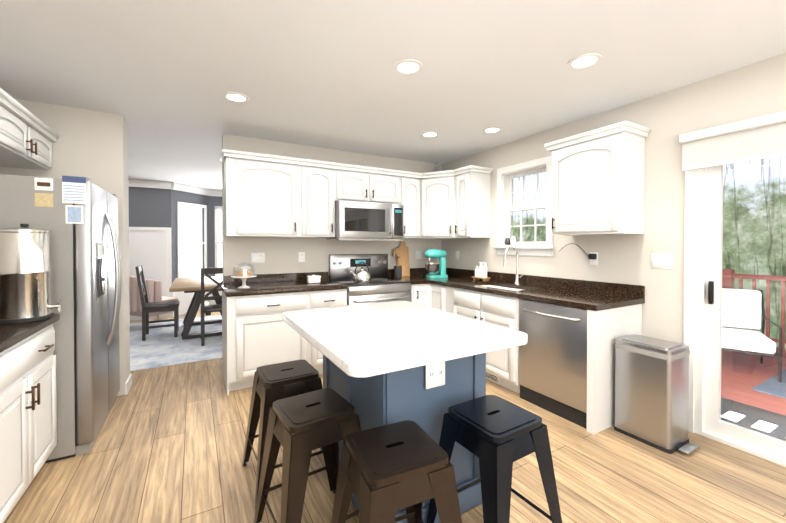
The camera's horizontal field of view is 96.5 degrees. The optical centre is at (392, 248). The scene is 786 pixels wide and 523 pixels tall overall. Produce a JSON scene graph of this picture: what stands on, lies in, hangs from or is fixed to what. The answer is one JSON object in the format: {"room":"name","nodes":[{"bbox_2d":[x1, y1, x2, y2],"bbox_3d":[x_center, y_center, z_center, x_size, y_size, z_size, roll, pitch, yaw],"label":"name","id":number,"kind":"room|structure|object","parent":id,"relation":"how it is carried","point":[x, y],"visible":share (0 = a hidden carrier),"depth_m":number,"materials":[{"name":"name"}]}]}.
{"room":"kitchen","nodes":[
{"label":"kitchen","id":0,"kind":"room"},
{"bbox_2d":[0,99,129,395],"bbox_3d":[-2.825,0.062,3.048,0.820,2.500,0.280,0,1,-30],"label":"wall","id":1,"kind":"structure","parent":0,"point":[92,145],"depth_m":3.04,"materials":[{"name":"beige paint"}]},
{"bbox_2d":[0,88,58,169],"bbox_3d":[-2.680,-0.785,2.361,0.397,0.300,1.037,0,1,-30],"label":"upper cabinet","id":2,"kind":"object","parent":1,"relation":"attached to","point":[27,137],"visible":0.98,"depth_m":2.42,"materials":[{"name":"white wood"}]},
{"bbox_2d":[125,373,131,394],"bbox_3d":[-2.463,1.260,3.268,0.015,0.100,0.280,0,1,-30],"label":"baseboard","id":3,"kind":"structure","parent":1,"relation":"attached to","point":[128,383],"depth_m":3.17,"materials":[{"name":"white wood"}]},
{"bbox_2d":[129,187,221,282],"bbox_3d":[-2.977,0.035,5.521,5.840,2.500,4.410,0,1,-30],"label":"wall","id":4,"kind":"structure","parent":0,"point":[152,207],"depth_m":6.51,"materials":[{"name":"grey paint"}]},
{"bbox_2d":[128,179,175,320],"bbox_3d":[-5.042,0.030,5.958,2.260,2.500,0.070,0,1,-30],"label":"trim","id":5,"kind":"structure","parent":4,"relation":"attached to","point":[150,250],"depth_m":6.36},
{"bbox_2d":[175,182,214,314],"bbox_3d":[-3.960,0.019,6.947,0.699,2.500,0.540,0,1,-30],"label":"trim","id":6,"kind":"structure","parent":4,"relation":"attached to","point":[185,299],"depth_m":6.84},
{"bbox_2d":[177,202,222,277],"bbox_3d":[-3.116,-0.118,7.514,2.559,1.560,0.694,0,1,-30],"label":"dining room window","id":7,"kind":"structure","parent":4,"relation":"in","point":[189,238],"depth_m":7.07,"materials":[{"name":"white glass"}]},
{"bbox_2d":[214,190,221,303],"bbox_3d":[-3.251,0.010,7.723,1.400,2.500,0.070,0,1,-30],"label":"trim","id":8,"kind":"structure","parent":4,"relation":"attached to","point":[218,193],"depth_m":7.44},
{"bbox_2d":[222,134,439,284],"bbox_3d":[-0.582,0.047,4.415,2.810,2.500,0.120,0,1,-30],"label":"wall","id":9,"kind":"structure","parent":0,"point":[281,253],"depth_m":4.09,"materials":[{"name":"beige paint"}]},
{"bbox_2d":[251,253,264,262],"bbox_3d":[-1.477,0.103,3.833,0.145,0.116,0.009,0,1,-30],"label":"electrical outlet plate","id":10,"kind":"object","parent":9,"relation":"attached to","point":[255,257],"depth_m":3.83,"materials":[{"name":"white plastic"}]},
{"bbox_2d":[223,153,302,236],"bbox_3d":[-1.378,-0.521,3.694,0.701,0.790,0.331,0,1,-30],"label":"upper cabinet","id":11,"kind":"object","parent":9,"relation":"attached to","point":[267,195],"depth_m":3.55,"materials":[{"name":"white wood"}]},
{"bbox_2d":[298,252,304,261],"bbox_3d":[-1.060,0.101,4.071,0.075,0.116,0.008,0,1,-30],"label":"electrical outlet plate","id":12,"kind":"object","parent":9,"relation":"attached to","point":[301,255],"depth_m":4.07,"materials":[{"name":"white plastic"}]},
{"bbox_2d":[303,161,338,236],"bbox_3d":[-0.897,-0.524,3.966,0.404,0.790,0.331,0,1,-30],"label":"upper cabinet","id":13,"kind":"object","parent":9,"relation":"attached to","point":[320,181],"depth_m":3.83,"materials":[{"name":"white wood"}]},
{"bbox_2d":[225,268,438,285],"bbox_3d":[-0.544,0.327,4.357,2.817,0.100,0.019,0,1,-30],"label":"backsplash","id":14,"kind":"structure","parent":9,"relation":"attached to","point":[229,281],"depth_m":3.96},
{"bbox_2d":[339,165,398,203],"bbox_3d":[-0.354,-0.732,4.273,0.845,0.380,0.331,0,1,-30],"label":"upper cabinet","id":15,"kind":"object","parent":9,"relation":"attached to","point":[363,185],"depth_m":4.12,"materials":[{"name":"white wood"}]},
{"bbox_2d":[327,200,403,240],"bbox_3d":[-0.320,-0.317,4.216,0.831,0.445,0.474,0,1,-30],"label":"microwave","id":16,"kind":"object","parent":15,"relation":"attached to","point":[365,221],"visible":1,"depth_m":4.03,"materials":[{"name":"silver metal"}]},
{"bbox_2d":[399,173,418,238],"bbox_3d":[0.175,-0.530,4.544,0.341,0.790,0.385,0,1,-30],"label":"upper cabinet","id":17,"kind":"object","parent":9,"relation":"attached to","point":[408,182],"depth_m":4.41,"materials":[{"name":"white wood"}]},
{"bbox_2d":[415,251,423,258],"bbox_3d":[0.375,0.092,4.885,0.145,0.116,0.009,0,1,-30],"label":"electrical outlet plate","id":18,"kind":"object","parent":9,"relation":"attached to","point":[418,254],"depth_m":4.88,"materials":[{"name":"white plastic"}]},
{"bbox_2d":[0,0,785,189],"bbox_3d":[-1.524,-1.249,3.152,6.400,0.120,10.400,0,1,-30],"label":"ceiling","id":19,"kind":"structure","parent":0,"point":[161,76],"depth_m":2.25,"materials":[{"name":"white paint"}]},
{"bbox_2d":[223,92,248,102],"bbox_3d":[-1.228,-1.181,2.745,0.190,0.008,0.190,0,1,-30],"label":"recessed light","id":20,"kind":"object","parent":19,"relation":"in","point":[236,97],"visible":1,"depth_m":2.75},
{"bbox_2d":[394,59,422,74],"bbox_3d":[0.098,-1.175,2.277,0.190,0.008,0.190,0,1,-30],"label":"recessed light","id":21,"kind":"object","parent":19,"relation":"in","point":[407,66],"visible":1,"depth_m":2.27,"materials":[{"name":"white plastic"}]},
{"bbox_2d":[421,131,438,137],"bbox_3d":[0.386,-1.191,3.669,0.190,0.008,0.190,0,1,-30],"label":"recessed light","id":22,"kind":"object","parent":19,"relation":"in","point":[429,134],"visible":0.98,"depth_m":3.67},
{"bbox_2d":[482,127,501,132],"bbox_3d":[0.996,-1.189,3.524,0.190,0.008,0.190,0,1,-30],"label":"recessed light","id":23,"kind":"object","parent":19,"relation":"in","point":[491,129],"visible":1,"depth_m":3.51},
{"bbox_2d":[567,53,601,69],"bbox_3d":[1.204,-1.175,2.207,0.190,0.008,0.190,0,1,-30],"label":"recessed light","id":24,"kind":"object","parent":19,"relation":"in","point":[587,60],"visible":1,"depth_m":2.21,"materials":[{"name":"white plastic"}]},
{"bbox_2d":[4,310,785,522],"bbox_3d":[-1.524,1.371,3.181,6.400,0.120,10.400,0,1,-30],"label":"floor","id":25,"kind":"structure","parent":0,"point":[169,446],"depth_m":2.04,"materials":[{"name":"brown wood"}]},
{"bbox_2d":[0,314,59,522],"bbox_3d":[-1.288,0.834,0.198,0.663,1.020,4.190,0,1,-30],"label":"base cabinet","id":26,"kind":"object","parent":25,"relation":"on","point":[28,422],"visible":1,"depth_m":1.74,"materials":[{"name":"white wood"}]},
{"bbox_2d":[0,314,59,352],"bbox_3d":[-1.300,0.394,0.186,0.637,0.140,4.190,0,1,-30],"label":"countertop","id":27,"kind":"structure","parent":26,"relation":"on","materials":[{"name":"brown stone"}]},
{"bbox_2d":[0,224,61,323],"bbox_3d":[-2.080,0.131,2.006,0.269,0.544,0.232,0,1,-30],"label":"water filter","id":28,"kind":"object","parent":26,"relation":"on","point":[25,277],"visible":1,"depth_m":1.93,"materials":[{"name":"silver metal"}]},
{"bbox_2d":[0,174,121,462],"bbox_3d":[-2.461,0.431,2.492,0.840,1.775,0.944,0,1,-30],"label":"fridge","id":29,"kind":"object","parent":25,"relation":"on","point":[77,216],"visible":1,"depth_m":2.23,"materials":[{"name":"silver metal"}]},
{"bbox_2d":[130,315,221,370],"bbox_3d":[-2.921,1.284,5.233,3.300,0.008,2.750,0,1,-30],"label":"area rug","id":30,"kind":"object","parent":25,"relation":"on","point":[161,346],"visible":0.17,"depth_m":4.60,"materials":[{"name":"grey carpet"}]},
{"bbox_2d":[129,275,178,319],"bbox_3d":[-3.964,0.844,5.764,0.755,0.862,0.759,0,1,-30],"label":"armchair","id":31,"kind":"object","parent":30,"relation":"on","point":[154,290],"visible":0.5,"depth_m":5.44,"materials":[{"name":"pink fabric"}]},
{"bbox_2d":[135,265,179,340],"bbox_3d":[-3.429,0.765,5.140,0.510,1.030,0.440,0,1,-30],"label":"dining chair","id":32,"kind":"object","parent":30,"relation":"on","point":[148,307],"visible":1,"depth_m":5.04,"materials":[{"name":"brown wood"}]},
{"bbox_2d":[169,276,222,339],"bbox_3d":[-2.927,0.894,5.524,0.920,0.764,1.630,0,1,-30],"label":"dining table","id":33,"kind":"object","parent":30,"relation":"on","point":[189,285],"visible":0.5,"depth_m":5.06,"materials":[{"name":"brown wood"}]},
{"bbox_2d":[201,268,222,345],"bbox_3d":[-2.423,0.768,4.878,0.440,1.030,0.510,0,1,-30],"label":"dining chair","id":34,"kind":"object","parent":30,"relation":"on","point":[210,308],"visible":0.54,"depth_m":4.63,"materials":[{"name":"brown wood"}]},
{"bbox_2d":[222,290,312,394],"bbox_3d":[-1.310,0.866,3.575,0.737,0.880,0.631,0,1,-30],"label":"base cabinet","id":35,"kind":"object","parent":25,"relation":"on","point":[255,334],"depth_m":3.27,"materials":[{"name":"white wood"}]},
{"bbox_2d":[221,278,344,293],"bbox_3d":[-1.130,0.405,3.668,1.157,0.040,0.638,0,1,-30],"label":"countertop","id":36,"kind":"structure","parent":35,"relation":"on","point":[255,287],"depth_m":3.56,"materials":[{"name":"brown stone"}]},
{"bbox_2d":[231,262,256,287],"bbox_3d":[-1.468,0.254,3.454,0.236,0.266,0.236,0,1,-30],"label":"cake stand","id":37,"kind":"object","parent":36,"relation":"on","point":[244,275],"visible":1,"depth_m":3.41,"materials":[{"name":"white ceramic"}]},
{"bbox_2d":[307,275,320,282],"bbox_3d":[-0.877,0.338,3.882,0.138,0.088,0.088,0,1,-30],"label":"box","id":38,"kind":"object","parent":36,"relation":"on","point":[313,279],"visible":1,"depth_m":3.85,"materials":[{"name":"white ceramic"}]},
{"bbox_2d":[242,360,323,508],"bbox_3d":[-0.623,1.018,2.067,0.430,0.611,0.430,0,1,-32],"label":"stool","id":39,"kind":"object","parent":25,"relation":"on","point":[272,383],"visible":0.71,"depth_m":1.97,"materials":[{"name":"brown metal"}]},
{"bbox_2d":[254,388,360,522],"bbox_3d":[-0.366,1.023,1.615,0.430,0.611,0.430,0,1,-35],"label":"stool","id":40,"kind":"object","parent":25,"relation":"on","point":[300,427],"visible":0.88,"depth_m":1.53,"materials":[{"name":"brown metal"}]},
{"bbox_2d":[309,286,347,373],"bbox_3d":[-0.810,0.863,3.859,0.413,0.880,0.631,0,1,-30],"label":"base cabinet","id":41,"kind":"object","parent":25,"relation":"on","point":[317,298],"depth_m":3.56,"materials":[{"name":"white wood"}]},
{"bbox_2d":[329,254,411,304],"bbox_3d":[-0.262,0.688,4.130,0.790,1.225,0.694,0,1,-30],"label":"range","id":42,"kind":"object","parent":25,"relation":"on","point":[381,286],"visible":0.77,"depth_m":4.14,"materials":[{"name":"silver metal"}]},
{"bbox_2d":[350,262,370,282],"bbox_3d":[-0.366,0.264,3.918,0.246,0.232,0.200,0,1,-30],"label":"kettle","id":43,"kind":"object","parent":42,"relation":"on","point":[361,275],"visible":1,"depth_m":3.87,"materials":[{"name":"silver metal"}]},
{"bbox_2d":[331,420,461,522],"bbox_3d":[0.007,1.026,1.292,0.430,0.611,0.430,0,1,-25],"label":"stool","id":44,"kind":"object","parent":25,"relation":"on","point":[407,465],"visible":1,"depth_m":1.20,"materials":[{"name":"brown metal"}]},
{"bbox_2d":[320,353,485,522],"bbox_3d":[0.017,0.878,2.073,0.650,0.890,0.900,0,1,-30],"label":"kitchen island","id":45,"kind":"object","parent":25,"relation":"on","point":[425,397],"visible":0.38,"depth_m":1.73,"materials":[{"name":"blue wood"}]},
{"bbox_2d":[282,301,527,377],"bbox_3d":[-0.026,0.414,1.892,0.891,0.042,1.133,0,1,-30],"label":"island countertop","id":46,"kind":"structure","parent":45,"relation":"on","point":[366,340],"depth_m":1.60,"materials":[{"name":"white stone"}]},
{"bbox_2d":[411,282,428,306],"bbox_3d":[0.193,0.857,4.409,0.255,0.880,0.667,0,1,-30],"label":"base cabinet","id":47,"kind":"object","parent":25,"relation":"on","point":[419,290],"depth_m":4.14,"materials":[{"name":"white wood"}]},
{"bbox_2d":[429,282,448,311],"bbox_3d":[0.787,0.859,4.210,0.691,0.880,0.386,0,1,-30],"label":"base cabinet","id":48,"kind":"object","parent":25,"relation":"on","point":[438,294],"depth_m":4.04,"materials":[{"name":"white wood"}]},
{"bbox_2d":[396,276,428,281],"bbox_3d":[0.176,0.397,4.411,0.237,0.040,0.638,0,1,-30],"label":"countertop","id":49,"kind":"structure","parent":48,"relation":"on","point":[403,278],"depth_m":4.27,"materials":[{"name":"brown stone"}]},
{"bbox_2d":[393,248,401,277],"bbox_3d":[0.063,0.184,4.564,0.106,0.380,0.104,0,1,-30],"label":"utensil crock","id":50,"kind":"object","parent":49,"relation":"on","point":[397,270],"visible":1,"depth_m":4.54,"materials":[{"name":"grey ceramic"}]},
{"bbox_2d":[398,241,409,276],"bbox_3d":[0.142,0.136,4.688,0.170,0.474,0.062,0,1,-30],"label":"cutting board","id":51,"kind":"object","parent":49,"relation":"on","point":[404,257],"visible":0.94,"depth_m":4.69,"materials":[{"name":"brown wood"}]},
{"bbox_2d":[449,286,516,392],"bbox_3d":[1.131,0.865,3.640,0.655,0.880,0.944,0,1,-30],"label":"base cabinet","id":52,"kind":"object","parent":25,"relation":"on","point":[497,309],"depth_m":3.31,"materials":[{"name":"white wood"}]},
{"bbox_2d":[427,395,561,522],"bbox_3d":[0.442,1.024,1.539,0.430,0.611,0.430,0,1,-32],"label":"stool","id":53,"kind":"object","parent":25,"relation":"on","point":[497,436],"visible":0.98,"depth_m":1.45,"materials":[{"name":"black metal"}]},
{"bbox_2d":[517,298,641,434],"bbox_3d":[1.536,0.875,2.932,0.651,0.877,0.675,0,1,-30],"label":"base cabinet","id":54,"kind":"object","parent":25,"relation":"on","point":[561,363],"depth_m":2.67,"materials":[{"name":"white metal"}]},
{"bbox_2d":[405,274,644,309],"bbox_3d":[1.059,0.404,3.762,0.656,0.040,2.638,0,1,-30],"label":"countertop","id":55,"kind":"structure","parent":54,"relation":"on","point":[542,293],"depth_m":2.99,"materials":[{"name":"brown stone"}]},
{"bbox_2d":[425,249,447,277],"bbox_3d":[0.555,0.191,4.545,0.300,0.367,0.221,0,1,-30],"label":"stand mixer","id":56,"kind":"object","parent":55,"relation":"on","point":[433,270],"visible":1,"depth_m":4.49,"materials":[{"name":"teal metal"}]},
{"bbox_2d":[472,262,490,280],"bbox_3d":[1.047,0.269,4.170,0.100,0.218,0.220,0,1,-30],"label":"soap tray","id":57,"kind":"object","parent":55,"relation":"on","point":[481,272],"visible":1,"depth_m":4.15,"materials":[{"name":"brown wood"}]},
{"bbox_2d":[481,282,524,289],"bbox_3d":[1.113,0.514,3.641,0.390,0.202,0.730,0,1,-30],"label":"sink","id":58,"kind":"object","parent":55,"relation":"in","point":[482,283],"depth_m":3.74,"materials":[{"name":"silver metal"}]},
{"bbox_2d":[503,246,524,285],"bbox_3d":[1.271,0.180,3.693,0.230,0.410,0.118,0,1,-30],"label":"faucet","id":59,"kind":"object","parent":55,"relation":"on","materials":[{"name":"silver metal"}]},
{"bbox_2d":[519,299,586,428],"bbox_3d":[1.492,0.875,2.940,0.665,0.877,0.620,0,1,-30],"label":"dishwasher","id":60,"kind":"object","parent":54,"relation":"in","point":[553,360],"depth_m":2.76,"materials":[{"name":"silver metal"}]},
{"bbox_2d":[614,334,698,453],"bbox_3d":[1.829,0.985,2.436,0.288,0.668,0.429,0,1,-30],"label":"trash can","id":61,"kind":"object","parent":25,"relation":"on","point":[651,392],"visible":1,"depth_m":2.35,"materials":[{"name":"silver metal"}]},
{"bbox_2d":[440,53,785,396],"bbox_3d":[2.100,0.066,2.718,0.120,2.500,5.720,0,1,-30],"label":"wall","id":62,"kind":"structure","parent":0,"point":[757,89],"depth_m":2.73,"materials":[{"name":"beige paint"}]},
{"bbox_2d":[419,170,466,238],"bbox_3d":[0.588,-0.531,4.600,0.637,0.790,0.697,0,1,-30],"label":"upper cabinet","id":63,"kind":"object","parent":62,"relation":"attached to","point":[434,187],"depth_m":4.40,"materials":[{"name":"white wood"}]},
{"bbox_2d":[451,169,490,237],"bbox_3d":[0.930,-0.527,4.271,0.369,0.790,0.327,0,1,-30],"label":"upper cabinet","id":64,"kind":"object","parent":62,"relation":"attached to","point":[470,188],"depth_m":4.16,"materials":[{"name":"white wood"}]},
{"bbox_2d":[494,156,553,255],"bbox_3d":[1.439,-0.426,3.815,0.180,1.000,0.760,0,1,-30],"label":"kitchen window","id":65,"kind":"structure","parent":62,"relation":"in","point":[505,177],"depth_m":3.87,"materials":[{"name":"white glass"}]},
{"bbox_2d":[505,238,510,244],"bbox_3d":[1.320,-0.082,4.033,0.066,0.080,0.064,0,1,-30],"label":"vase","id":66,"kind":"object","parent":65,"relation":"on","point":[507,241],"visible":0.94,"depth_m":4.01,"materials":[{"name":"grey ceramic"}]},
{"bbox_2d":[510,226,515,244],"bbox_3d":[1.360,-0.151,3.963,0.064,0.218,0.062,0,1,-30],"label":"vase","id":67,"kind":"object","parent":65,"relation":"on","point":[513,240],"visible":0.92,"depth_m":3.95,"materials":[{"name":"ceramic"}]},
{"bbox_2d":[446,268,644,297],"bbox_3d":[1.336,0.332,3.919,0.019,0.100,2.638,0,1,-30],"label":"backsplash","id":68,"kind":"structure","parent":62,"relation":"attached to","point":[530,280],"depth_m":3.32,"materials":[{"name":"brown stone"}]},
{"bbox_2d":[590,252,597,264],"bbox_3d":[1.792,0.091,3.131,0.007,0.116,0.075,0,1,-30],"label":"electrical outlet plate","id":69,"kind":"object","parent":62,"relation":"attached to","point":[592,261],"depth_m":3.12,"materials":[{"name":"white plastic"}]},
{"bbox_2d":[558,243,596,258],"bbox_3d":[1.700,0.023,3.251,0.032,0.143,0.362,0,1,-30],"label":"plug","id":70,"kind":"object","parent":69,"relation":"attached to","point":[592,256],"visible":1,"depth_m":3.12,"materials":[{"name":"black plastic"}]},
{"bbox_2d":[544,121,650,235],"bbox_3d":[1.682,-0.529,2.952,0.362,0.825,0.700,0,1,-30],"label":"upper cabinet","id":71,"kind":"object","parent":62,"relation":"attached to","point":[597,181],"visible":1,"depth_m":2.76,"materials":[{"name":"white wood"}]},
{"bbox_2d":[651,253,673,268],"bbox_3d":[2.050,0.096,2.674,0.009,0.116,0.145,0,1,-30],"label":"electrical outlet plate","id":72,"kind":"object","parent":62,"relation":"attached to","point":[661,261],"depth_m":2.67,"materials":[{"name":"white plastic"}]},
{"bbox_2d":[679,111,785,170],"bbox_3d":[2.582,-0.675,1.638,0.100,0.255,2.040,0,1,-30],"label":"blind valance","id":73,"kind":"object","parent":62,"relation":"attached to","point":[760,137],"visible":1,"depth_m":2.26,"materials":[{"name":"white painted wood"}]},
{"bbox_2d":[684,156,785,466],"bbox_3d":[2.682,0.272,1.717,0.178,2.110,2.000,0,1,-30],"label":"sliding glass door","id":74,"kind":"structure","parent":62,"relation":"attached to","point":[703,249],"depth_m":2.45,"materials":[{"name":"white plastic"}]},
{"label":"outside","id":75,"kind":"structure","parent":0,"visible":0},
{"bbox_2d":[721,347,785,415],"bbox_3d":[3.446,1.478,4.281,3.671,0.240,10.000,0,1,-30],"label":"floor","id":76,"kind":"structure","parent":75,"point":[734,378],"depth_m":3.72,"materials":[{"name":"red wood"}]},
{"bbox_2d":[721,288,781,381],"bbox_3d":[3.859,0.916,4.016,0.661,0.862,0.724,0,1,35],"label":"patio chair","id":77,"kind":"object","parent":76,"relation":"on","point":[742,345],"depth_m":4.04,"materials":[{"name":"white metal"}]},
{"bbox_2d":[721,397,785,440],"bbox_3d":[2.889,1.369,2.600,0.800,0.016,1.130,0,1,-30],"label":"doormat","id":78,"kind":"object","parent":76,"relation":"on","point":[758,419],"depth_m":2.80,"materials":[{"name":"grey fabric"}]},
{"bbox_2d":[722,269,785,348],"bbox_3d":[4.990,0.829,5.151,0.120,1.040,10.000,0,1,-30],"label":"railing","id":79,"kind":"object","parent":76,"relation":"on","point":[728,284],"depth_m":4.84,"materials":[{"name":"red wood"}]},
{"bbox_2d":[751,370,785,398],"bbox_3d":[4.731,1.369,2.951,1.750,0.008,2.020,0,1,-30],"label":"rug","id":80,"kind":"object","parent":76,"relation":"on","point":[770,384],"depth_m":3.43,"materials":[{"name":"fabric"}]},
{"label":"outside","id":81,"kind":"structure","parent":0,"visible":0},
{"bbox_2d":[511,155,785,348],"bbox_3d":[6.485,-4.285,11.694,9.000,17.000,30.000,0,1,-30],"label":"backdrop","id":82,"kind":"structure","parent":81,"point":[728,257],"depth_m":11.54,"materials":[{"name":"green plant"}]}
]}

